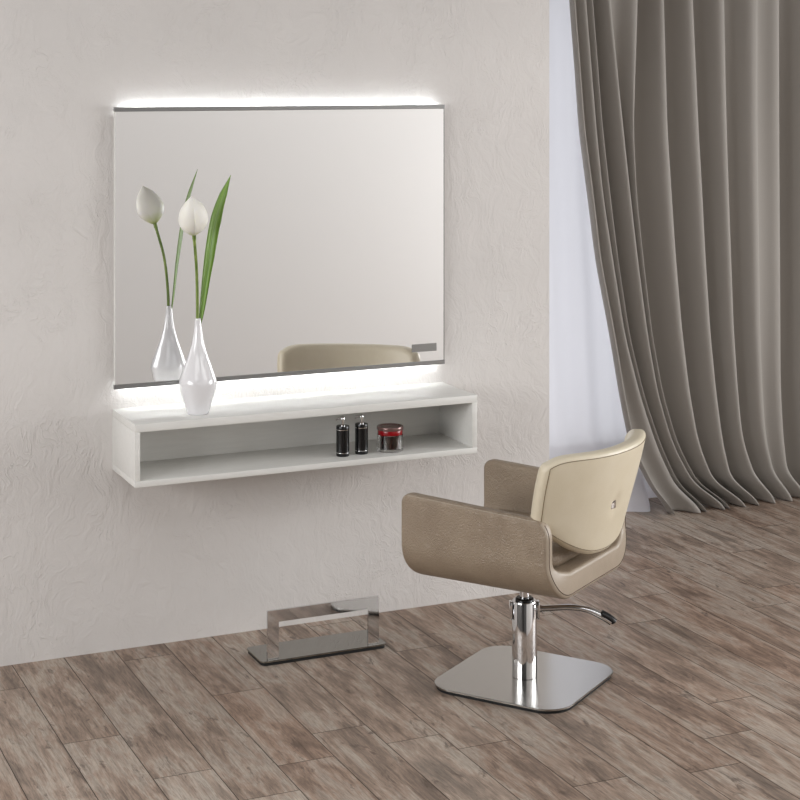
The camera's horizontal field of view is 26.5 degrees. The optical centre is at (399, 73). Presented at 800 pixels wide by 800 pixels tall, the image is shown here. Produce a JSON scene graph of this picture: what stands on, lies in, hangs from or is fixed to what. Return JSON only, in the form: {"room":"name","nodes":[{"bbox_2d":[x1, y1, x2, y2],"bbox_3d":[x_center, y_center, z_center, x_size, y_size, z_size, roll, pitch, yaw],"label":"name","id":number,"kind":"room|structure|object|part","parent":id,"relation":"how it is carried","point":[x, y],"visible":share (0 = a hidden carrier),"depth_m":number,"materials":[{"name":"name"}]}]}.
{"room":"salon","nodes":[
{"label":"salon","id":0,"kind":"room"},
{"bbox_2d":[0,0,548,665],"bbox_3d":[-2.013,0.575,5.499,5.636,2.850,0.120,0,0,-24],"label":"wall","id":1,"kind":"structure","parent":0,"point":[92,561],"depth_m":6.05,"materials":[{"name":"paint"}]},
{"bbox_2d":[113,105,444,389],"bbox_3d":[-0.415,0.603,6.137,1.267,0.975,0.030,0,0,-24],"label":"wall mirror","id":2,"kind":"object","parent":1,"relation":"attached to","point":[329,257],"visible":1,"depth_m":6.12,"materials":[{"name":"silver mirror"}]},
{"bbox_2d":[412,343,436,351],"bbox_3d":[0.091,1.024,6.352,0.101,0.029,0.002,0,0,-24],"label":"switch","id":3,"kind":"object","parent":2,"relation":"attached to","point":[416,347],"depth_m":6.35,"materials":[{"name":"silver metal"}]},
{"bbox_2d":[113,382,476,487],"bbox_3d":[-0.359,1.267,6.020,1.270,0.210,0.290,0,0,-24],"label":"wall shelf","id":4,"kind":"object","parent":1,"relation":"attached to","point":[156,445],"visible":1,"depth_m":6.02,"materials":[{"name":"white paint"}]},
{"bbox_3d":[-0.930,1.270,5.763,0.018,0.163,0.289,0,0,-24],"label":"panel","id":5,"kind":"part","parent":4,"relation":"part of","materials":[{"name":"white paint"}]},
{"bbox_2d":[179,318,216,415],"bbox_3d":[-0.692,0.999,5.812,0.130,0.326,0.130,0,0,-24],"label":"vase","id":6,"kind":"object","parent":4,"relation":"on","point":[197,381],"visible":1,"depth_m":5.77,"materials":[{"name":"white ceramic"}]},
{"bbox_2d":[178,196,207,318],"bbox_3d":[-0.705,0.645,5.734,0.101,0.473,0.141,0,0,-24],"label":"tulip","id":7,"kind":"object","parent":6,"relation":"on","point":[193,216],"visible":1,"depth_m":5.68,"materials":[{"name":"white plant"}]},
{"bbox_3d":[-0.694,0.712,5.774,0.013,0.341,0.083,0,0,3],"label":"stem","id":8,"kind":"part","parent":7,"relation":"part of","materials":[{"name":"green plant"}]},
{"bbox_2d":[199,175,230,322],"bbox_3d":[-0.636,0.610,5.829,0.109,0.526,0.036,0,0,-2],"label":"leaf","id":9,"kind":"object","parent":6,"relation":"on","point":[216,217],"visible":1,"depth_m":5.82,"materials":[{"name":"green plant"}]},
{"bbox_3d":[-0.417,1.270,6.146,1.232,0.163,0.012,0,0,-24],"label":"panel","id":10,"kind":"part","parent":4,"relation":"part of","materials":[{"name":"white paint"}]},
{"bbox_3d":[-0.359,1.175,6.020,1.270,0.027,0.290,0,0,-24],"label":"panel","id":11,"kind":"part","parent":4,"relation":"part of","materials":[{"name":"white paint"}]},
{"bbox_3d":[-0.359,1.362,6.020,1.270,0.020,0.290,0,0,-24],"label":"panel","id":12,"kind":"part","parent":4,"relation":"part of","materials":[{"name":"white paint"}]},
{"bbox_2d":[335,417,348,456],"bbox_3d":[-0.203,1.283,6.014,0.048,0.138,0.047,0,0,-44],"label":"pump bottle","id":13,"kind":"object","parent":4,"relation":"on","point":[342,430],"visible":1,"depth_m":6.00,"materials":[{"name":"black plastic"}]},
{"bbox_2d":[354,414,367,454],"bbox_3d":[-0.138,1.283,6.051,0.047,0.138,0.048,0,0,41],"label":"pump bottle","id":14,"kind":"object","parent":4,"relation":"on","point":[361,428],"visible":1,"depth_m":6.03,"materials":[{"name":"black plastic"}]},
{"bbox_2d":[377,423,402,452],"bbox_3d":[-0.036,1.308,6.101,0.096,0.088,0.096,0,0,-24],"label":"jar","id":15,"kind":"object","parent":4,"relation":"on","point":[389,435],"visible":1,"depth_m":6.06,"materials":[{"name":"glass"}]},
{"bbox_3d":[-0.036,1.322,6.101,0.095,0.059,0.095,0,0,-24],"label":"glass","id":16,"kind":"part","parent":15,"relation":"part of","materials":[{"name":"clear glass"}]},
{"bbox_3d":[-0.036,1.269,6.101,0.096,0.012,0.096,0,0,-24],"label":"lid","id":17,"kind":"part","parent":15,"relation":"part of","materials":[{"name":"red"}]},
{"bbox_3d":[0.211,1.270,6.277,0.020,0.163,0.289,0,0,-24],"label":"panel","id":18,"kind":"part","parent":4,"relation":"part of","materials":[{"name":"white paint"}]},
{"bbox_2d":[0,496,799,799],"bbox_3d":[0.890,2.050,3.396,9.200,0.101,8.700,0,0,-24],"label":"floor","id":19,"kind":"structure","parent":0,"point":[700,700],"depth_m":5.37,"materials":[{"name":"brown wood"}]},
{"bbox_2d":[247,595,385,665],"bbox_3d":[-0.289,1.909,5.898,0.464,0.181,0.168,0,0,-24],"label":"footrest","id":20,"kind":"object","parent":19,"relation":"on","point":[275,652],"visible":1,"depth_m":5.86,"materials":[{"name":"silver metal"}]},
{"bbox_3d":[-0.289,1.986,5.898,0.464,0.005,0.168,0,0,-24],"label":"plate","id":21,"kind":"part","parent":20,"relation":"part of","materials":[{"name":"silver metal"}]},
{"bbox_2d":[402,429,645,713],"bbox_3d":[0.443,1.590,5.576,0.672,0.821,0.620,0,0,31],"label":"salon chair","id":22,"kind":"object","parent":19,"relation":"on","point":[556,528],"visible":1,"depth_m":5.41,"materials":[{"name":"beige leather"}]},
{"bbox_3d":[0.410,1.987,5.599,0.489,0.005,0.489,0,0,31],"label":"plate","id":23,"kind":"part","parent":22,"relation":"part of","materials":[{"name":"silver metal"}]},
{"bbox_3d":[0.581,1.781,5.595,0.242,0.067,0.029,0,0,1],"label":"pump lever","id":24,"kind":"part","parent":22,"relation":"part of","materials":[{"name":"silver metal"}]},
{"bbox_3d":[0.641,1.356,5.453,0.200,0.354,0.621,0,0,36],"label":"backrest","id":25,"kind":"part","parent":22,"relation":"part of","materials":[{"name":"beige leather"}]},
{"bbox_3d":[0.890,-0.900,3.396,9.200,0.100,8.700,0,0,-24],"label":"ceiling","id":26,"kind":"structure","parent":0,"visible":0},
{"bbox_2d":[549,0,656,511],"bbox_3d":[1.101,0.579,7.844,1.804,2.838,0.389,0,0,-24],"label":"sheer curtain","id":27,"kind":"object","parent":26,"relation":"hanging from","point":[586,415],"visible":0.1,"depth_m":7.81,"materials":[{"name":"fabric"}]},
{"bbox_2d":[569,0,799,514],"bbox_3d":[1.449,0.580,7.894,1.598,2.837,0.236,0,0,-24],"label":"curtain","id":28,"kind":"object","parent":26,"relation":"hanging from","point":[688,111],"visible":0.99,"depth_m":7.86,"materials":[{"name":"grey fabric"}]}
]}

